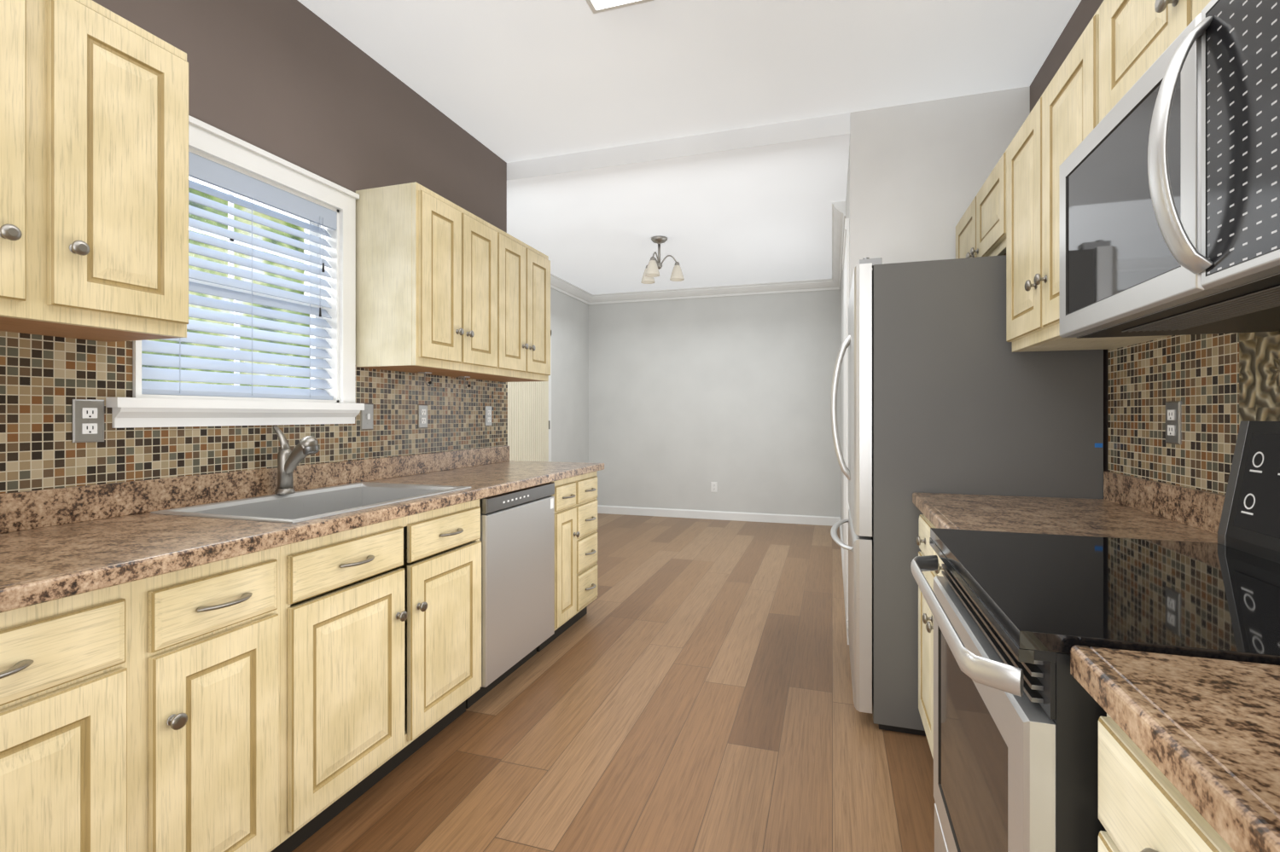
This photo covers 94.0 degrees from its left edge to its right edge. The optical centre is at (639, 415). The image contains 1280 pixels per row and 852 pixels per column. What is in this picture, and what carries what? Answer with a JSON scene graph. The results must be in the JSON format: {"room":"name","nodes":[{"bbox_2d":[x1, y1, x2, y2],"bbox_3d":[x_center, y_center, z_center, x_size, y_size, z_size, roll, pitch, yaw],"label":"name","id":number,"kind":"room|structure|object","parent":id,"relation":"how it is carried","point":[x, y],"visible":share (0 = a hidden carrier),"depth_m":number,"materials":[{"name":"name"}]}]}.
{"room":"kitchen","nodes":[
{"label":"kitchen","id":0,"kind":"room"},
{"bbox_2d":[92,0,506,232],"bbox_3d":[-1.636,-0.190,1.413,0.120,2.770,4.890,0,0,18],"label":"wall","id":1,"kind":"structure","parent":0,"point":[297,83],"depth_m":2.34,"materials":[{"name":"brown paint"}]},
{"bbox_2d":[0,0,188,342],"bbox_3d":[-1.500,-0.580,1.052,0.355,0.750,1.185,0,0,18],"label":"upper cabinet","id":2,"kind":"object","parent":1,"relation":"attached to","point":[94,171],"visible":1,"depth_m":1.36,"materials":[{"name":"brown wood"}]},
{"bbox_2d":[105,115,364,428],"bbox_3d":[-1.388,-0.448,2.109,0.184,0.966,0.913,0,0,18],"label":"window","id":3,"kind":"structure","parent":1,"relation":"in","point":[138,409],"depth_m":2.19,"materials":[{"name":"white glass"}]},
{"bbox_2d":[141,151,336,400],"bbox_3d":[-1.379,-0.448,2.108,0.075,0.769,0.724,0,0,18],"label":"window blinds","id":4,"kind":"object","parent":3,"relation":"attached to","point":[200,168],"visible":0.79,"depth_m":2.11,"materials":[{"name":"white plastic"}]},
{"bbox_2d":[0,331,507,494],"bbox_3d":[-1.530,-0.013,1.535,0.008,0.405,4.587,0,0,18],"label":"backsplash","id":5,"kind":"structure","parent":1,"relation":"attached to","point":[45,381],"depth_m":1.78,"materials":[{"name":"tile"}]},
{"bbox_2d":[72,399,104,442],"bbox_3d":[-1.494,0.015,1.620,0.008,0.116,0.072,0,0,18],"label":"electrical outlet","id":6,"kind":"object","parent":5,"relation":"attached to","point":[88,421],"visible":1,"depth_m":1.61,"materials":[{"name":"grey"}]},
{"bbox_2d":[360,403,373,430],"bbox_3d":[-1.180,0.005,2.590,0.012,0.116,0.072,0,0,18],"label":"light switch","id":7,"kind":"object","parent":5,"relation":"attached to","point":[367,418],"visible":0.98,"depth_m":2.59,"materials":[{"name":"grey"}]},
{"bbox_2d":[417,404,427,428],"bbox_3d":[-1.068,0.005,2.943,0.008,0.116,0.072,0,0,18],"label":"electrical outlet","id":8,"kind":"object","parent":5,"relation":"attached to","point":[421,416],"visible":1,"depth_m":2.94,"materials":[{"name":"grey"}]},
{"bbox_2d":[484,406,491,426],"bbox_3d":[-0.888,0.005,3.505,0.008,0.116,0.072,0,0,18],"label":"electrical outlet","id":9,"kind":"object","parent":5,"relation":"attached to","point":[487,416],"visible":1,"depth_m":3.50,"materials":[{"name":"grey"}]},
{"bbox_2d":[355,181,550,382],"bbox_3d":[-0.856,-0.580,3.054,0.355,0.750,1.200,0,0,18],"label":"upper cabinet","id":10,"kind":"object","parent":1,"relation":"attached to","point":[445,287],"visible":1,"depth_m":2.60,"materials":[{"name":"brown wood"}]},
{"bbox_2d":[418,372,470,388],"bbox_3d":[-0.969,-0.173,3.001,0.058,0.063,0.370,0,0,18],"label":"hook","id":11,"kind":"object","parent":10,"relation":"attached to","point":[430,382],"visible":1,"depth_m":2.85,"materials":[{"name":"silver metal"}]},
{"bbox_2d":[550,287,588,462],"bbox_3d":[-1.245,-0.135,5.636,0.120,2.660,3.630,0,0,18],"label":"wall","id":12,"kind":"structure","parent":0,"point":[569,322],"depth_m":6.81,"materials":[{"name":"grey paint"}]},
{"bbox_2d":[507,329,551,461],"bbox_3d":[-1.094,0.139,5.845,0.034,2.108,1.010,0,0,18],"label":"door","id":13,"kind":"structure","parent":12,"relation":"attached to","point":[529,421],"depth_m":5.86,"materials":[{"name":"beige wood"}]},
{"bbox_2d":[550,273,594,304],"bbox_3d":[-1.127,-1.413,5.661,0.090,0.105,3.510,0,0,18],"label":"crown molding","id":14,"kind":"structure","parent":12,"relation":"attached to","point":[556,283],"depth_m":6.73,"materials":[{"name":"white wood"}]},
{"bbox_2d":[291,513,935,851],"bbox_3d":[0.429,1.225,2.593,5.170,0.060,8.640,0,0,18],"label":"floor","id":15,"kind":"structure","parent":0,"point":[683,686],"depth_m":2.22,"materials":[{"name":"brown wood"}]},
{"bbox_2d":[0,576,153,851],"bbox_3d":[-1.433,0.760,0.847,0.607,0.866,0.936,0,0,18],"label":"base cabinet","id":16,"kind":"object","parent":15,"relation":"on","point":[77,672],"depth_m":1.10,"materials":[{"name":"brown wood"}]},
{"bbox_2d":[153,540,307,851],"bbox_3d":[-1.234,0.760,1.465,0.607,0.866,0.364,0,0,18],"label":"base cabinet","id":17,"kind":"object","parent":15,"relation":"on","point":[292,697],"depth_m":1.38,"materials":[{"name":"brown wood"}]},
{"bbox_2d":[0,446,604,613],"bbox_3d":[-1.118,0.257,1.785,0.632,0.134,3.955,0,0,18],"label":"countertop","id":18,"kind":"structure","parent":17,"relation":"on","point":[57,544],"depth_m":1.57,"materials":[{"name":"stone"}]},
{"bbox_2d":[273,426,319,494],"bbox_3d":[-1.222,0.159,2.115,0.192,0.240,0.062,0,0,18],"label":"faucet","id":19,"kind":"object","parent":18,"relation":"on","point":[288,460],"visible":0.96,"depth_m":2.11,"materials":[{"name":"silver metal"}]},
{"bbox_2d":[150,482,471,549],"bbox_3d":[-1.043,0.374,2.042,0.535,0.189,0.820,0,0,18],"label":"sink","id":20,"kind":"object","parent":18,"relation":"in","point":[300,506],"visible":0.25,"depth_m":2.17,"materials":[{"name":"silver metal"}]},
{"bbox_2d":[465,482,554,709],"bbox_3d":[-0.799,0.763,2.773,0.596,0.860,0.616,0,0,18],"label":"dishwasher","id":21,"kind":"object","parent":15,"relation":"on","point":[517,534],"visible":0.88,"depth_m":2.61,"materials":[{"name":"silver metal"}]},
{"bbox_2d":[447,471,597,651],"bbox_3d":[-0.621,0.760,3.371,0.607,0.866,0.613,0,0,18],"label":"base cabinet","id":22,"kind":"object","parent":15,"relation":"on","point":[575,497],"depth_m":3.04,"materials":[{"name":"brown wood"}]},
{"bbox_2d":[915,514,944,759],"bbox_3d":[1.176,0.760,1.749,0.625,0.866,0.770,0,0,18],"label":"base cabinet","id":23,"kind":"object","parent":15,"relation":"on","point":[926,662],"visible":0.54,"depth_m":2.00,"materials":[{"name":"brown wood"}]},
{"bbox_2d":[912,471,1225,543],"bbox_3d":[1.181,0.257,1.747,0.615,0.134,0.774,0,0,18],"label":"countertop","id":24,"kind":"structure","parent":23,"relation":"on","point":[1131,507],"depth_m":1.66,"materials":[{"name":"stone"}]},
{"bbox_2d":[830,255,1103,736],"bbox_3d":[1.286,0.294,2.574,0.886,1.798,0.851,0,0,18],"label":"refrigerator","id":25,"kind":"object","parent":15,"relation":"on","point":[950,392],"visible":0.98,"depth_m":2.21,"materials":[{"name":"grey metal"}]},
{"bbox_2d":[910,421,1279,851],"bbox_3d":[0.893,0.603,1.031,0.716,1.182,0.740,0,0,18],"label":"range","id":26,"kind":"object","parent":15,"relation":"on","point":[1019,711],"visible":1,"depth_m":0.94,"materials":[{"name":"black glass"}]},
{"bbox_2d":[1098,713,1234,851],"bbox_3d":[0.768,0.760,0.433,0.597,0.866,0.445,0,0,18],"label":"base cabinet","id":27,"kind":"object","parent":15,"relation":"on","point":[1144,805],"visible":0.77,"depth_m":0.58,"materials":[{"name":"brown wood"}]},
{"bbox_2d":[1070,645,1279,851],"bbox_3d":[0.600,0.257,-0.060,0.615,0.134,1.492,0,0,18],"label":"countertop","id":28,"kind":"structure","parent":27,"relation":"on","point":[1203,734],"depth_m":0.56,"materials":[{"name":"stone"}]},
{"bbox_2d":[506,133,849,294],"bbox_3d":[1.196,-1.570,4.980,5.170,0.210,3.626,0,0,18],"label":"ceiling","id":29,"kind":"structure","parent":0,"point":[759,214],"depth_m":4.41,"materials":[{"name":"white paint"}]},
{"bbox_2d":[640,235,684,284],"bbox_3d":[0.155,-1.295,4.906,0.377,0.340,0.355,0,0,18],"label":"ceiling light","id":30,"kind":"object","parent":29,"relation":"attached to","point":[651,270],"visible":1,"depth_m":4.92,"materials":[{"name":"white glass"}]},
{"bbox_2d":[297,0,1081,162],"bbox_3d":[-0.247,-1.625,0.914,3.070,0.100,5.030,0,0,18],"label":"ceiling","id":31,"kind":"structure","parent":0,"point":[507,81],"depth_m":2.63,"materials":[{"name":"white paint"}]},
{"bbox_2d":[585,0,654,13],"bbox_3d":[-0.245,-1.546,1.655,0.240,0.056,1.200,0,0,18],"label":"kitchen ceiling light","id":32,"kind":"object","parent":31,"relation":"attached to","point":[597,6],"visible":1,"depth_m":2.21,"materials":[{"name":"white plastic"}]},
{"bbox_2d":[588,289,840,517],"bbox_3d":[1.733,-0.135,6.649,5.170,2.660,0.120,0,0,18],"label":"wall","id":33,"kind":"structure","parent":0,"point":[690,400],"depth_m":6.86,"materials":[{"name":"grey paint"}]},
{"bbox_2d":[710,482,717,492],"bbox_3d":[0.852,0.825,6.864,0.072,0.116,0.008,0,0,18],"label":"electrical outlet","id":34,"kind":"object","parent":33,"relation":"attached to","point":[713,486],"visible":1,"depth_m":6.86,"materials":[{"name":"white plastic"}]},
{"bbox_2d":[591,279,837,304],"bbox_3d":[0.811,-1.413,6.835,2.820,0.105,0.090,0,0,18],"label":"crown molding","id":35,"kind":"structure","parent":33,"relation":"attached to","point":[820,284],"depth_m":6.81,"materials":[{"name":"white wood"}]},
{"bbox_2d":[597,505,838,526],"bbox_3d":[0.751,1.147,6.894,2.910,0.095,0.014,0,0,18],"label":"baseboard","id":36,"kind":"structure","parent":33,"relation":"attached to","point":[800,520],"depth_m":6.83,"materials":[{"name":"white wood"}]},
{"bbox_2d":[506,86,1029,292],"bbox_3d":[0.535,-0.190,3.347,2.830,2.770,0.120,0,0,18],"label":"wall","id":37,"kind":"structure","parent":0,"point":[920,172],"depth_m":3.03,"materials":[{"name":"white paint"}]},
{"bbox_2d":[840,145,849,549],"bbox_3d":[1.705,-0.135,4.814,0.120,2.660,3.390,0,0,18],"label":"wall","id":38,"kind":"structure","parent":0,"point":[847,206],"depth_m":5.30,"materials":[{"name":"white paint"}]},
{"bbox_2d":[830,200,845,289],"bbox_3d":[1.724,-1.413,5.218,0.090,0.105,2.370,0,0,18],"label":"crown molding","id":39,"kind":"structure","parent":38,"relation":"attached to","point":[834,282],"depth_m":4.81,"materials":[{"name":"white wood"}]},
{"bbox_2d":[838,517,849,645],"bbox_3d":[1.623,1.147,4.778,0.014,0.095,3.510,0,0,18],"label":"baseboard","id":40,"kind":"structure","parent":38,"relation":"attached to","point":[840,531],"depth_m":4.48,"materials":[{"name":"white wood"}]},
{"bbox_2d":[842,218,849,624],"bbox_3d":[1.264,0.065,3.675,0.022,2.260,0.948,0,0,18],"label":"door frame","id":41,"kind":"structure","parent":38,"relation":"attached to","point":[846,258],"depth_m":3.39,"materials":[{"name":"white wood"}]},
{"bbox_2d":[1029,0,1108,471],"bbox_3d":[1.191,-0.190,0.568,0.120,2.770,5.010,0,0,18],"label":"wall","id":42,"kind":"structure","parent":0,"point":[1079,20],"depth_m":2.34,"materials":[{"name":"paint"}]},
{"bbox_2d":[955,143,1010,258],"bbox_3d":[1.550,-0.780,2.464,0.350,0.350,0.884,0,0,18],"label":"upper cabinet","id":43,"kind":"object","parent":42,"relation":"attached to","point":[980,229],"visible":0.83,"depth_m":2.33,"materials":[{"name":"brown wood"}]},
{"bbox_2d":[1006,0,1171,352],"bbox_3d":[1.298,-0.588,1.680,0.350,0.735,0.750,0,0,18],"label":"upper cabinet","id":44,"kind":"object","parent":42,"relation":"attached to","point":[1061,123],"visible":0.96,"depth_m":1.73,"materials":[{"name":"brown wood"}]},
{"bbox_2d":[1099,0,1210,122],"bbox_3d":[1.068,-0.780,0.964,0.350,0.350,0.746,0,0,18],"label":"upper cabinet","id":45,"kind":"object","parent":42,"relation":"attached to","point":[1137,38],"visible":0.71,"depth_m":1.20,"materials":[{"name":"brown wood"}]},
{"bbox_2d":[1059,0,1279,338],"bbox_3d":[1.016,-0.378,0.982,0.443,0.410,0.740,0,0,18],"label":"microwave","id":46,"kind":"object","parent":45,"relation":"attached to","point":[1170,195],"visible":1,"depth_m":0.88,"materials":[{"name":"silver plastic"}]},
{"bbox_2d":[1108,332,1239,494],"bbox_3d":[1.024,0.020,0.257,0.008,0.490,3.715,0,0,18],"label":"backsplash","id":47,"kind":"structure","parent":42,"relation":"attached to","point":[1197,375],"depth_m":1.62,"materials":[{"name":"tile"}]},
{"bbox_2d":[1165,401,1181,444],"bbox_3d":[1.459,0.020,1.637,0.008,0.116,0.072,0,0,18],"label":"electrical outlet","id":48,"kind":"object","parent":47,"relation":"attached to","point":[1172,422],"visible":1,"depth_m":1.63,"materials":[{"name":"grey"}]},
{"bbox_2d":[1239,330,1279,426],"bbox_3d":[1.234,-0.062,0.930,0.004,0.305,0.925,0,0,18],"label":"tile panel","id":49,"kind":"object","parent":47,"relation":"attached to","point":[1259,376],"visible":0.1,"depth_m":1.30,"materials":[{"name":"beige tile"}]},
{"label":"outside","id":50,"kind":"structure","parent":0,"visible":0},
{"bbox_2d":[141,187,309,389],"bbox_3d":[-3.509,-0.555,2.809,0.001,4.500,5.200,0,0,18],"label":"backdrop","id":51,"kind":"structure","parent":50,"point":[224,214],"depth_m":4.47,"materials":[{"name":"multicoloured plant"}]}
]}

